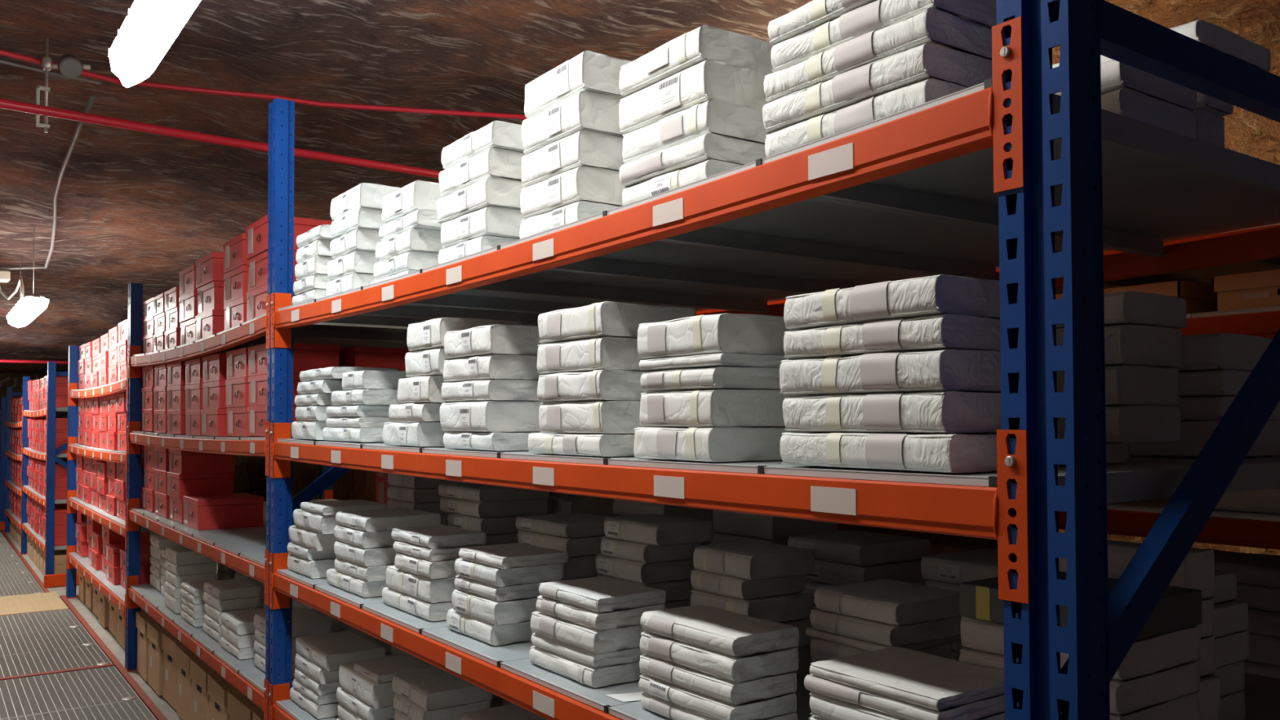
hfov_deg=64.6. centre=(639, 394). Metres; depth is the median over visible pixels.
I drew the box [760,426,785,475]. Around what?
carton
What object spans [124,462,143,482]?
box
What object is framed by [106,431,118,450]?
box
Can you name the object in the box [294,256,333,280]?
parcel
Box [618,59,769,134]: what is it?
parcel
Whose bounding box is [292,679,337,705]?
parcel
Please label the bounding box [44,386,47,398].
box
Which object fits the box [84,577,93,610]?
carton
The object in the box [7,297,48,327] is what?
diffuser
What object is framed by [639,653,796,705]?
parcel
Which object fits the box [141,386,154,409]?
box
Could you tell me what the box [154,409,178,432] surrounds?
box
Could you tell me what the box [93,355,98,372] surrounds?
box
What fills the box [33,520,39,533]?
box
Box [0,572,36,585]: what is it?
floor grating
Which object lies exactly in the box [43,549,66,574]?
carton
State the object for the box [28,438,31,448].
box
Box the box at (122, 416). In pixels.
[117,412,127,431]
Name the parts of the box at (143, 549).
lid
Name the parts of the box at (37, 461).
lid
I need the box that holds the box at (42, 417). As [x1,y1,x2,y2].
[29,415,46,418]
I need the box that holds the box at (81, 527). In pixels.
[75,522,87,542]
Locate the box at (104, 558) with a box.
[101,555,106,573]
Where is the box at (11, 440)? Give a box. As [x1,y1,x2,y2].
[9,435,13,443]
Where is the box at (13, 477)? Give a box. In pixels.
[12,475,15,484]
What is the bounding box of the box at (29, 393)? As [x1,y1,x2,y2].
[27,390,32,399]
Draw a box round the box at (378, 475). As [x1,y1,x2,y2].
[375,471,387,479]
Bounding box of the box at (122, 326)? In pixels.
[118,319,128,342]
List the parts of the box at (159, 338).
lid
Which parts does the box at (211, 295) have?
lid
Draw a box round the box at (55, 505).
[43,504,66,517]
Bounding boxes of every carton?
[8,518,12,533]
[11,521,13,537]
[13,523,16,539]
[15,525,18,542]
[17,528,21,545]
[26,534,30,556]
[29,537,33,560]
[32,541,36,564]
[35,544,39,568]
[39,547,44,573]
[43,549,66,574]
[53,551,77,573]
[77,570,85,602]
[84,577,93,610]
[91,583,98,617]
[97,589,109,627]
[107,599,116,637]
[115,605,124,648]
[135,610,155,681]
[146,620,168,695]
[161,631,182,711]
[175,643,198,719]
[190,657,216,719]
[207,672,236,719]
[227,689,261,719]
[252,710,263,719]
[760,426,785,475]
[836,523,926,535]
[902,532,997,555]
[933,483,988,487]
[1055,280,1217,314]
[1212,269,1279,311]
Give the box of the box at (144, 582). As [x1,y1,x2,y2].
[140,580,150,584]
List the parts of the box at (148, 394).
lid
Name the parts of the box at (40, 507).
lid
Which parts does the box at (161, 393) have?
lid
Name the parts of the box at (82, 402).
lid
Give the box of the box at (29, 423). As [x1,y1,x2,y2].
[27,418,46,428]
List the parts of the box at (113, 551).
lid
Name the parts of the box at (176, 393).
lid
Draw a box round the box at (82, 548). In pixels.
[75,537,88,556]
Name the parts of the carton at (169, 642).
carton lid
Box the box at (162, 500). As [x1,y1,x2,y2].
[154,491,169,517]
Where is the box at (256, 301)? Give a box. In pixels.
[246,284,267,321]
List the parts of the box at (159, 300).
lid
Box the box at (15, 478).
[14,476,18,485]
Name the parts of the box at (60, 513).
lid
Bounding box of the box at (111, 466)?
[106,458,143,479]
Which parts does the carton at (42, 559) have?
carton lid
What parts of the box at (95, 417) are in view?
lid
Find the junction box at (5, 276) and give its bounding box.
[0,270,10,282]
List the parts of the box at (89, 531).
lid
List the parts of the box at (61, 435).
lid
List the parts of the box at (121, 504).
lid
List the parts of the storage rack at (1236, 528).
shelf panel, shelf panel, shelf panel, shelf panel, shelf panel, shelf panel, shelf panel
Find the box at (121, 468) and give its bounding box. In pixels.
[115,459,143,481]
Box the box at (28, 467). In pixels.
[26,466,30,476]
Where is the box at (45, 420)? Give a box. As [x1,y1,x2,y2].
[44,419,46,430]
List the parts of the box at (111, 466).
lid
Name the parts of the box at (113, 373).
lid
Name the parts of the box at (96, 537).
lid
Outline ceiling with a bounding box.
[0,0,1279,376]
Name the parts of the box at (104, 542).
lid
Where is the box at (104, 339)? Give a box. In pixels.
[100,333,109,352]
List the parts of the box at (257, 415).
ring pull, lid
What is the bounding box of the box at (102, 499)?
[98,493,106,511]
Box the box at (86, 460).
[84,456,90,471]
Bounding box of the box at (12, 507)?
[11,504,15,514]
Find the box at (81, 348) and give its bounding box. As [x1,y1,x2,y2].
[79,343,84,359]
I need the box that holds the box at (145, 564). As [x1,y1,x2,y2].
[124,553,151,581]
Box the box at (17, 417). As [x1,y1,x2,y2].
[15,414,19,422]
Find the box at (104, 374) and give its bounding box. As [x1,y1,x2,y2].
[98,368,109,386]
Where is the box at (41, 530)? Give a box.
[38,523,43,537]
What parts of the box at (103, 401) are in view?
lid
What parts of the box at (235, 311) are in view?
lid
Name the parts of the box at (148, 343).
lid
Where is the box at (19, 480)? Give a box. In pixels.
[17,478,20,487]
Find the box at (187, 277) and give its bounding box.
[178,263,197,297]
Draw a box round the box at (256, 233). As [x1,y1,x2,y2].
[245,214,332,259]
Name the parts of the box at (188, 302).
lid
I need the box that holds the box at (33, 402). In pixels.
[31,400,35,410]
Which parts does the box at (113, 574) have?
lid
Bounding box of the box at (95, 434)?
[91,431,99,447]
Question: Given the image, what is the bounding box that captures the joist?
[0,663,114,680]
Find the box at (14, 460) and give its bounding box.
[13,459,18,468]
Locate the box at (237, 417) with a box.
[226,407,264,436]
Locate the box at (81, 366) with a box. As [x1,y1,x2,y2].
[77,358,84,374]
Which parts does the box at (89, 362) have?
lid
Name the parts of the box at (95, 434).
lid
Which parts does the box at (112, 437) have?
lid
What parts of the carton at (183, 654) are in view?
carton lid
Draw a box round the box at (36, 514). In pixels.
[33,510,39,523]
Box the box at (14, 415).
[13,413,15,422]
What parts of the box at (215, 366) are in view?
lid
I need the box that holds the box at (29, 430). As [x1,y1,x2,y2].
[27,428,32,438]
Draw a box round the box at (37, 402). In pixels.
[35,400,39,410]
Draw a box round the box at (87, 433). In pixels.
[84,429,94,445]
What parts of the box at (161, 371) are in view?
lid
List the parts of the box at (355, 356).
lid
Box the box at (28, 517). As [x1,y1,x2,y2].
[27,514,31,524]
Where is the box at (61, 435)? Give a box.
[55,429,67,441]
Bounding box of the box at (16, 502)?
[14,498,18,508]
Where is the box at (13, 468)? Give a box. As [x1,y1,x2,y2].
[12,466,15,475]
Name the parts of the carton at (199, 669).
carton lid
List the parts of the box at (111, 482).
lid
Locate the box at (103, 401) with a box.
[99,396,107,413]
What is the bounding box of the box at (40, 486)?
[37,482,43,495]
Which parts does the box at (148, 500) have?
lid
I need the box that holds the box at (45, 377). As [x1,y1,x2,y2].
[44,375,47,387]
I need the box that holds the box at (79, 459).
[75,453,84,469]
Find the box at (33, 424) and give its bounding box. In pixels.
[31,419,35,429]
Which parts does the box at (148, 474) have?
lid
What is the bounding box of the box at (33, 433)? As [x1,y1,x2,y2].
[31,429,35,439]
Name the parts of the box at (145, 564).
lid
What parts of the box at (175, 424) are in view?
lid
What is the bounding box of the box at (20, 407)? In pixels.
[18,405,22,413]
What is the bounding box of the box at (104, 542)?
[102,539,151,556]
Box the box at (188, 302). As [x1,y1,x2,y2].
[178,290,197,322]
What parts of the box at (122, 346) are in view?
lid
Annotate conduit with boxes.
[0,266,44,269]
[44,95,95,268]
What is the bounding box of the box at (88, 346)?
[84,342,93,359]
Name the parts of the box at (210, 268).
lid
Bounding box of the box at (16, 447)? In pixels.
[14,444,18,453]
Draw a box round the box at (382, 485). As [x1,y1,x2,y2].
[375,478,391,504]
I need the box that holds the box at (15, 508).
[14,506,17,516]
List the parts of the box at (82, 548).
lid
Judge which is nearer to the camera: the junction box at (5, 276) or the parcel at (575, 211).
the parcel at (575, 211)
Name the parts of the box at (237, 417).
lid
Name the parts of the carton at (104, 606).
carton lid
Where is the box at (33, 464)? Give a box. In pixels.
[30,457,37,469]
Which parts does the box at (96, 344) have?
lid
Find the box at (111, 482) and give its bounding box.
[107,477,115,497]
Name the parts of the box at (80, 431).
lid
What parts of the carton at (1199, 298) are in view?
carton lid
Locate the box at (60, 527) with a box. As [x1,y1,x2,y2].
[54,520,81,533]
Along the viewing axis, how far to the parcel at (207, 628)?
4.46 m
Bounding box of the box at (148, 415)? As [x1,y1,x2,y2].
[141,408,156,431]
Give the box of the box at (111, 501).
[106,494,116,515]
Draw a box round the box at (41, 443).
[38,440,44,452]
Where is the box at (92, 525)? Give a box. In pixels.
[86,516,102,531]
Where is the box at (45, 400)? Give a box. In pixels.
[43,397,47,408]
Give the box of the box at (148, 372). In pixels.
[142,365,155,387]
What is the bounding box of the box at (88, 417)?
[84,413,93,430]
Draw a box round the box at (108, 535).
[102,524,149,542]
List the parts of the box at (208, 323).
lid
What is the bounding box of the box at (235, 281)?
[223,265,248,303]
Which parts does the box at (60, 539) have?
lid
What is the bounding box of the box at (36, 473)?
[33,470,39,481]
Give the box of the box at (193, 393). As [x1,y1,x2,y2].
[185,383,203,409]
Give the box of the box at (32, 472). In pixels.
[30,467,35,479]
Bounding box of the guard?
[44,572,79,587]
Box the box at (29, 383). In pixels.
[27,380,32,391]
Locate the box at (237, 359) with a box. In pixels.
[226,346,248,379]
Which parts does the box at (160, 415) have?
lid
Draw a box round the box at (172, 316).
[165,306,181,331]
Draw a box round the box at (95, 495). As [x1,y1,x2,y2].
[91,488,98,506]
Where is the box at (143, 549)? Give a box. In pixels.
[120,546,150,570]
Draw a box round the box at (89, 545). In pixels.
[88,543,91,559]
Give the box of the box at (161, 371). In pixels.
[154,364,167,387]
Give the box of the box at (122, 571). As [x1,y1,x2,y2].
[120,567,125,588]
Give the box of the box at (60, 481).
[54,475,66,487]
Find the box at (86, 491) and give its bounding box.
[81,485,91,503]
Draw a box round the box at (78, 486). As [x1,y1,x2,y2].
[75,482,83,499]
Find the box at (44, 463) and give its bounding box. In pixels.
[43,461,66,474]
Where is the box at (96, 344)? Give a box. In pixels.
[92,337,101,356]
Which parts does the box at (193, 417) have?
lid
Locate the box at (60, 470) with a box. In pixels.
[54,462,66,475]
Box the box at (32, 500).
[31,497,34,508]
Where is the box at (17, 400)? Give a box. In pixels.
[16,398,19,406]
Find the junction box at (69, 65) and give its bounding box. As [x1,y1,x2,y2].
[52,53,90,78]
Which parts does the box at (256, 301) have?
lid, ring pull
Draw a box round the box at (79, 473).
[75,467,84,484]
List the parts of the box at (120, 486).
lid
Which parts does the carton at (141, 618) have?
carton lid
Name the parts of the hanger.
rod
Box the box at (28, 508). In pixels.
[26,503,31,515]
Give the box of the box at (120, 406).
[115,392,127,412]
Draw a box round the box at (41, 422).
[38,419,44,430]
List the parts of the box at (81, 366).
lid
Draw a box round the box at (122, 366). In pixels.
[117,360,127,381]
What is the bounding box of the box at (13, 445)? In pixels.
[12,444,15,452]
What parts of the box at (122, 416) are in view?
lid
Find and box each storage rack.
[0,396,6,529]
[4,361,158,574]
[65,0,1279,719]
[695,222,1279,550]
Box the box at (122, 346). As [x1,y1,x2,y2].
[116,339,127,363]
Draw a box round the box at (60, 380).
[56,376,68,383]
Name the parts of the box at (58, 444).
lid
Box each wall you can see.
[0,372,250,493]
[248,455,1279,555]
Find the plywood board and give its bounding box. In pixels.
[0,591,68,616]
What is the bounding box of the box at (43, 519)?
[41,515,45,529]
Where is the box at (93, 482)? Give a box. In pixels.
[89,471,97,490]
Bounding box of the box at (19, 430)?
[17,429,20,438]
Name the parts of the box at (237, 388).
lid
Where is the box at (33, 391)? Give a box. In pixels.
[31,390,35,400]
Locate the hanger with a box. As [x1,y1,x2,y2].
[35,36,52,133]
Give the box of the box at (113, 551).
[105,542,151,567]
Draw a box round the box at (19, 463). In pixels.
[17,462,21,471]
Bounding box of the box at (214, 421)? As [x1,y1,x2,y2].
[200,408,226,435]
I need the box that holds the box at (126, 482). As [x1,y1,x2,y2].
[125,482,142,505]
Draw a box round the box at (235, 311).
[223,296,248,330]
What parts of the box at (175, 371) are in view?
lid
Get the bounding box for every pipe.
[0,97,440,178]
[0,359,68,364]
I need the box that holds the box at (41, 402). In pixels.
[39,399,43,409]
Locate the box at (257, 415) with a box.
[247,405,325,436]
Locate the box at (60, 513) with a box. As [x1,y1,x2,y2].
[54,506,80,522]
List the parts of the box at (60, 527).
lid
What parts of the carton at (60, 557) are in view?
carton lid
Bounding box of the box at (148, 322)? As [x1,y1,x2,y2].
[143,315,155,337]
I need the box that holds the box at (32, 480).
[31,478,34,488]
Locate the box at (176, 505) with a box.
[168,495,183,523]
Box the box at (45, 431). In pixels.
[44,430,46,441]
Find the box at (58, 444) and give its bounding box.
[55,441,67,453]
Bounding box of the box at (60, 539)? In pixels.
[53,533,66,546]
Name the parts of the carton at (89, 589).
carton lid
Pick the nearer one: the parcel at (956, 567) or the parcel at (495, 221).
the parcel at (956, 567)
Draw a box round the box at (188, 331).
[180,317,195,345]
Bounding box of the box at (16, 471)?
[14,468,18,477]
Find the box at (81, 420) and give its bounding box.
[78,413,84,428]
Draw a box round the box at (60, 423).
[55,417,78,429]
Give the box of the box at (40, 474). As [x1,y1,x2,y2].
[38,471,43,484]
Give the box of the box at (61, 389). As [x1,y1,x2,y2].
[55,383,67,395]
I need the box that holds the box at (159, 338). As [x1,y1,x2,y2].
[152,331,164,351]
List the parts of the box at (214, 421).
lid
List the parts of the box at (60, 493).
lid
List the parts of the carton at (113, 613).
carton lid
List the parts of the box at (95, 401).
lid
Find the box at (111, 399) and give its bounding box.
[106,395,117,413]
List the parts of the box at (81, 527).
lid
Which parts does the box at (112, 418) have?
lid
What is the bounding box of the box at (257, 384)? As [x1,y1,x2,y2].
[248,373,306,405]
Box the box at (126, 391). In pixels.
[125,391,140,410]
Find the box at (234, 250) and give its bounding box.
[222,232,247,274]
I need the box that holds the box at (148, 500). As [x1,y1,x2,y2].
[142,487,155,511]
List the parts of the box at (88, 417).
lid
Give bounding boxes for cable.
[0,48,527,119]
[0,59,101,84]
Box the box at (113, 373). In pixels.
[108,364,117,383]
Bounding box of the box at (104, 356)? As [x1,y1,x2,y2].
[97,351,108,370]
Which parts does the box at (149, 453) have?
lid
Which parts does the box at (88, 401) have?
lid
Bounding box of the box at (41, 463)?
[39,460,66,473]
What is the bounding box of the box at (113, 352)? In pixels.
[108,345,117,367]
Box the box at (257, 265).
[247,250,297,291]
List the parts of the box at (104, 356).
lid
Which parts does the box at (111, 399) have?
lid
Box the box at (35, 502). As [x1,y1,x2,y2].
[34,500,37,511]
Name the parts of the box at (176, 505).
lid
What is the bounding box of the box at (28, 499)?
[26,494,31,506]
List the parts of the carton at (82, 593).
carton lid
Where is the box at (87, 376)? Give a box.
[84,372,91,388]
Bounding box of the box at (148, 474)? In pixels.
[143,466,155,489]
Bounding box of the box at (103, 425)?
[98,413,109,431]
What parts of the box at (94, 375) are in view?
lid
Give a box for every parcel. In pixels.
[150,534,180,549]
[150,544,162,559]
[150,555,161,568]
[150,564,162,578]
[150,573,162,591]
[160,548,166,559]
[160,557,166,567]
[160,565,166,574]
[160,573,167,586]
[160,585,165,595]
[164,545,217,565]
[164,560,216,575]
[164,569,216,587]
[164,581,182,599]
[164,591,182,613]
[180,588,205,604]
[180,609,204,626]
[181,579,214,596]
[181,596,204,611]
[181,603,205,618]
[202,622,222,642]
[203,578,260,599]
[203,591,259,611]
[203,613,222,632]
[204,602,259,624]
[217,562,235,575]
[217,568,234,580]
[220,608,266,635]
[220,636,256,659]
[221,624,256,648]
[234,569,253,578]
[234,572,264,589]
[253,608,330,637]
[253,639,297,662]
[254,628,296,651]
[254,652,296,678]
[259,588,264,599]
[259,599,264,608]
[287,542,337,559]
[287,553,335,578]
[288,524,337,551]
[289,687,338,719]
[291,421,327,439]
[292,288,326,304]
[292,598,327,617]
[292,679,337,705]
[293,274,330,295]
[293,508,337,533]
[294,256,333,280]
[294,393,332,405]
[294,653,339,684]
[294,667,340,695]
[295,239,331,263]
[295,405,339,420]
[295,630,385,671]
[296,224,335,248]
[297,379,349,394]
[299,366,397,381]
[300,499,387,515]
[322,426,383,442]
[325,273,374,296]
[325,404,390,417]
[325,417,425,426]
[326,568,386,597]
[326,615,377,639]
[327,250,378,280]
[329,228,382,259]
[329,629,391,653]
[330,182,400,220]
[330,207,385,238]
[331,389,404,405]
[333,524,397,548]
[333,540,397,566]
[333,557,395,582]
[335,507,440,532]
[336,686,395,719]
[337,702,394,719]
[338,655,399,708]
[342,370,410,390]
[353,654,439,684]
[371,270,417,284]
[373,251,439,279]
[375,227,444,262]
[378,208,441,240]
[382,180,443,223]
[382,421,462,446]
[382,586,453,621]
[386,485,444,502]
[386,498,453,514]
[386,565,456,603]
[387,473,466,488]
[388,403,441,421]
[391,524,486,548]
[391,645,409,656]
[392,668,492,711]
[393,540,486,560]
[393,693,489,719]
[394,551,457,579]
[394,710,411,719]
[396,375,459,403]
[404,347,450,377]
[406,317,521,351]
[436,176,524,223]
[438,235,518,264]
[438,482,548,502]
[439,147,526,196]
[439,400,556,431]
[440,205,524,248]
[440,496,547,517]
[440,513,448,525]
[441,120,524,168]
[441,379,539,401]
[443,354,550,382]
[443,431,542,450]
[444,324,543,359]
[446,608,533,645]
[447,512,544,534]
[451,588,537,625]
[453,574,559,601]
[454,558,561,586]
[458,542,568,568]
[461,704,546,719]
[484,532,517,545]
[489,697,502,707]
[492,693,501,699]
[502,698,514,706]
[515,512,610,537]
[517,529,604,557]
[519,200,619,239]
[520,166,627,219]
[521,90,623,154]
[521,129,624,187]
[524,50,631,118]
[528,432,635,457]
[528,645,643,688]
[530,611,644,654]
[530,632,644,668]
[536,595,665,631]
[537,301,695,343]
[537,336,655,373]
[537,368,662,402]
[538,400,681,433]
[538,576,666,612]
[544,493,619,516]
[560,576,597,580]
[561,555,599,579]
[595,553,696,583]
[597,573,694,602]
[600,536,701,563]
[604,514,713,546]
[613,498,713,519]
[615,515,715,532]
[618,24,773,97]
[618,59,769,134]
[619,133,766,187]
[622,99,768,164]
[622,159,742,205]
[633,426,813,462]
[637,312,799,359]
[638,673,796,719]
[639,352,787,370]
[639,389,806,426]
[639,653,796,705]
[640,366,780,391]
[640,604,799,657]
[640,631,798,683]
[640,692,797,719]
[663,599,690,608]
[689,589,812,622]
[690,569,805,599]
[693,541,814,580]
[701,541,710,545]
[710,532,788,545]
[712,510,836,540]
[762,42,992,133]
[763,7,991,102]
[764,78,968,157]
[767,0,877,44]
[770,0,996,72]
[779,349,1000,395]
[779,431,1059,473]
[779,617,812,648]
[782,391,1013,432]
[783,274,999,329]
[783,313,999,359]
[787,529,930,565]
[794,645,810,675]
[800,579,925,603]
[804,558,928,585]
[804,626,961,651]
[804,674,1017,719]
[808,691,1004,719]
[808,715,826,719]
[809,608,961,647]
[809,637,951,662]
[809,646,1004,711]
[813,578,960,626]
[920,548,998,583]
[925,579,959,591]
[951,640,964,656]
[951,654,959,661]
[958,647,1199,715]
[960,616,1200,680]
[1052,19,1270,71]
[1054,59,1196,111]
[1055,291,1186,328]
[1056,324,1182,368]
[1056,364,1178,406]
[1057,405,1181,442]
[1058,539,1214,599]
[1061,692,1199,719]
[1101,87,1196,138]
[1106,442,1129,462]
[1113,419,1279,457]
[1164,395,1279,419]
[1165,333,1273,372]
[1168,488,1279,514]
[1178,369,1251,397]
[1181,419,1274,420]
[1194,108,1224,147]
[1195,598,1213,639]
[1195,635,1215,678]
[1196,91,1233,116]
[1198,675,1221,719]
[1204,42,1227,53]
[1204,548,1279,587]
[1210,570,1236,604]
[1211,661,1244,697]
[1212,600,1248,638]
[1214,630,1249,669]
[1220,690,1244,719]
[1234,582,1279,612]
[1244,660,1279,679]
[1246,608,1279,637]
[1247,632,1279,666]
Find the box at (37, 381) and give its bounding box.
[35,378,39,390]
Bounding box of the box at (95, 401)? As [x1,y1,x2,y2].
[91,397,99,414]
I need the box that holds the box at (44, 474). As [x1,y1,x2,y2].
[43,472,46,484]
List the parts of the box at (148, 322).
lid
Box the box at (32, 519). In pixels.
[30,516,34,529]
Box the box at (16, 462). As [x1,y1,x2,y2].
[15,461,21,470]
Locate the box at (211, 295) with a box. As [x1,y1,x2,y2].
[196,280,223,315]
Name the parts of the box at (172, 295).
lid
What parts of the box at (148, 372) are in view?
lid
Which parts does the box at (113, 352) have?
lid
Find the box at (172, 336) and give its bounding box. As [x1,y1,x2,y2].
[164,327,181,349]
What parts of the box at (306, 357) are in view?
ring pull, lid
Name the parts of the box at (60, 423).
lid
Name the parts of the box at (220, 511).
lid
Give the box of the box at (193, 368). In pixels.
[185,357,203,385]
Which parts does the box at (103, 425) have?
lid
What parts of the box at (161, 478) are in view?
lid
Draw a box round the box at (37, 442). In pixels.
[35,440,39,451]
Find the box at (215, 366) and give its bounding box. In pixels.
[202,352,226,382]
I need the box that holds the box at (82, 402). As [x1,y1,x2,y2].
[78,398,85,413]
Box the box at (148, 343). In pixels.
[142,333,154,353]
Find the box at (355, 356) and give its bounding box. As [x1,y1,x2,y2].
[338,346,414,371]
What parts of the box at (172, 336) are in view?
lid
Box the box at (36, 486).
[34,480,38,492]
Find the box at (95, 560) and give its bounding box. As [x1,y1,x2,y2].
[89,548,102,569]
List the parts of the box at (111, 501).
lid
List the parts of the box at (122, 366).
lid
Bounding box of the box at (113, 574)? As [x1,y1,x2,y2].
[106,561,120,585]
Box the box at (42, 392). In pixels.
[39,388,44,399]
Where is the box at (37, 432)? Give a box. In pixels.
[34,430,39,440]
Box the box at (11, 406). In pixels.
[9,405,13,413]
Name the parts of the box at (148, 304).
lid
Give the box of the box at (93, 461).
[89,457,104,474]
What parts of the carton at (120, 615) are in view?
carton lid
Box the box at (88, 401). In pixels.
[84,397,93,413]
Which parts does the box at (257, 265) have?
ring pull, lid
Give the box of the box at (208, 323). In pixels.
[195,309,224,340]
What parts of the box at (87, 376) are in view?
lid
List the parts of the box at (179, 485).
lid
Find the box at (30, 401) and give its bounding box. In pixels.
[29,400,31,409]
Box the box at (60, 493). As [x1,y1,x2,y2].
[54,487,66,499]
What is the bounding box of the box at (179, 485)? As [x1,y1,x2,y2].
[166,471,234,498]
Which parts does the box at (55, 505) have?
lid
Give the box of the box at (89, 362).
[84,357,93,373]
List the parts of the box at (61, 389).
lid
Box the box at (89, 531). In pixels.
[86,527,102,545]
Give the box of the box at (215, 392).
[202,380,229,408]
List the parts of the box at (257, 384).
lid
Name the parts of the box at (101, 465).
lid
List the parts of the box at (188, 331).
lid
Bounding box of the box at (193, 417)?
[185,409,201,435]
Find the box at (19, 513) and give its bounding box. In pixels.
[17,509,21,519]
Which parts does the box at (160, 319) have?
lid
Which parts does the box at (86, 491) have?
lid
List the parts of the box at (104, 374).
lid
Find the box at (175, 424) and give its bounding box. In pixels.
[167,409,188,434]
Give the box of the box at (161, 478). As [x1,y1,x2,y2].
[154,469,168,494]
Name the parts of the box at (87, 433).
lid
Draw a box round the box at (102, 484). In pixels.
[96,476,108,495]
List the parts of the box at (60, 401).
lid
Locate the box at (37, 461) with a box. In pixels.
[35,458,65,471]
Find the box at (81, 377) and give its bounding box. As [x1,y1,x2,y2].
[78,373,84,389]
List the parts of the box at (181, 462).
lid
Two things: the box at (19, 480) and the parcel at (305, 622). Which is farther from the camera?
the box at (19, 480)
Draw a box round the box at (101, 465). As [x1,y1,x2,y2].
[97,461,107,479]
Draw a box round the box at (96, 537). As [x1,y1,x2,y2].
[91,531,102,553]
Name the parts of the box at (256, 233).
ring pull, lid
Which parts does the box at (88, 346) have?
lid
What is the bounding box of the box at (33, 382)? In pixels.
[31,379,35,390]
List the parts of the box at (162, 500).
lid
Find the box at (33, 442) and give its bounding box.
[31,439,35,449]
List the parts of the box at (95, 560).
lid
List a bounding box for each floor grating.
[0,537,8,542]
[0,542,13,549]
[0,549,17,556]
[0,555,22,565]
[0,563,29,574]
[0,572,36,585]
[0,582,44,596]
[0,608,83,635]
[0,626,97,656]
[0,644,111,677]
[0,666,139,719]
[1,698,156,719]
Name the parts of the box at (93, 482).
lid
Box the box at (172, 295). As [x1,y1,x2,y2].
[164,286,179,311]
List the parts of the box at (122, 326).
lid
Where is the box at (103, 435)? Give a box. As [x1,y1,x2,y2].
[99,431,106,448]
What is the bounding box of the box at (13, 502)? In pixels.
[11,496,15,506]
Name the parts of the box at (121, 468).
lid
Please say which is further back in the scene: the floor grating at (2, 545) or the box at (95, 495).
the floor grating at (2, 545)
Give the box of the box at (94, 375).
[90,371,99,387]
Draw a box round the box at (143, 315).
[127,315,143,338]
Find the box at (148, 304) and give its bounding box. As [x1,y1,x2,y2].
[143,297,154,319]
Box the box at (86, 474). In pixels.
[83,470,89,487]
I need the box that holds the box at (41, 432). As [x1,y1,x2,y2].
[39,430,44,441]
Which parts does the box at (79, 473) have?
lid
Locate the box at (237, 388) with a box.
[225,377,251,407]
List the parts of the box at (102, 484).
lid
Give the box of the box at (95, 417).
[92,413,102,431]
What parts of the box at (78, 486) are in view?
lid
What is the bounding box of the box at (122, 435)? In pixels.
[117,431,126,450]
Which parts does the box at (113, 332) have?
lid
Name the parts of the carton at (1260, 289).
carton lid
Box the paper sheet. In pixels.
[604,692,641,702]
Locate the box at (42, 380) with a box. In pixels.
[40,377,44,389]
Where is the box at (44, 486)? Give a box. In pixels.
[42,484,46,496]
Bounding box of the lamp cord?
[0,277,24,299]
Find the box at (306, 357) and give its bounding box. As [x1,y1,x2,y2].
[248,342,340,376]
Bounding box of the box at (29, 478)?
[28,476,31,486]
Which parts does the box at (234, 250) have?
lid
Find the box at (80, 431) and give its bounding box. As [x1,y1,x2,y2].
[77,428,84,444]
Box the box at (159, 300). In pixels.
[153,293,164,315]
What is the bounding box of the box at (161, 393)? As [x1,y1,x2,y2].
[153,386,167,409]
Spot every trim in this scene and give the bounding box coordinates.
[0,529,49,592]
[3,529,151,595]
[60,595,167,719]
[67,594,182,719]
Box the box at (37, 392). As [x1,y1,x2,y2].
[35,389,39,400]
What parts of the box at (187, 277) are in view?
lid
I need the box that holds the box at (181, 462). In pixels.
[168,448,235,474]
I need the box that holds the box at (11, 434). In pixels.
[10,427,22,435]
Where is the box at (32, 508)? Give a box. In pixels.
[31,506,34,519]
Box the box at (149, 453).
[143,445,155,467]
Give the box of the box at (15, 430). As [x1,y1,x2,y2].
[14,429,17,437]
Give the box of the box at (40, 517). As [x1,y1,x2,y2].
[38,513,41,525]
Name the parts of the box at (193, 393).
lid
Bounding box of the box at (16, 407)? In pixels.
[15,406,19,414]
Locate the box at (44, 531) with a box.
[43,528,45,540]
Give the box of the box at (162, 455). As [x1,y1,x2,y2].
[154,447,169,471]
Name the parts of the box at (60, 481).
lid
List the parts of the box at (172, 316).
lid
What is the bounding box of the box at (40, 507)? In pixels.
[37,502,66,515]
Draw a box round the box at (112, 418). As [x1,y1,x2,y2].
[107,413,117,431]
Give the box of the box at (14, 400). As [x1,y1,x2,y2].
[13,398,17,406]
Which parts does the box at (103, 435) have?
lid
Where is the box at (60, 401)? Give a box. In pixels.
[55,395,79,407]
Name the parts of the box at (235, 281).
lid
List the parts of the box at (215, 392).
lid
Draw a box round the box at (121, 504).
[116,498,126,520]
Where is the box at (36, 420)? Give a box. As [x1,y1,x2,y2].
[35,419,38,430]
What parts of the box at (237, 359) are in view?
lid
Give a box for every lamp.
[6,226,48,327]
[107,0,200,88]
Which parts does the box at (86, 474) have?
lid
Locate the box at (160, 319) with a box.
[154,311,165,334]
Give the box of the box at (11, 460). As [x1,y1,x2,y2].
[9,457,13,466]
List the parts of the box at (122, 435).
lid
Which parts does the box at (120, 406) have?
lid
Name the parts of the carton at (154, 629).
carton lid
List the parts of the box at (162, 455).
lid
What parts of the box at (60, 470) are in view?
lid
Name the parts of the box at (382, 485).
lid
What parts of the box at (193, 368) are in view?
lid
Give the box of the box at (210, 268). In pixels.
[195,251,223,288]
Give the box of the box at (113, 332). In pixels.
[108,326,118,347]
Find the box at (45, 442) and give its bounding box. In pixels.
[44,440,46,452]
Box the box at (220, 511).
[182,493,263,530]
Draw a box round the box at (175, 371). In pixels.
[167,360,187,386]
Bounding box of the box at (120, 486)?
[114,479,126,501]
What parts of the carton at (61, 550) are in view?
carton lid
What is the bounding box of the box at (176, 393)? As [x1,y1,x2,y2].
[166,385,185,409]
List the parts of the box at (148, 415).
lid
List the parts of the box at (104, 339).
lid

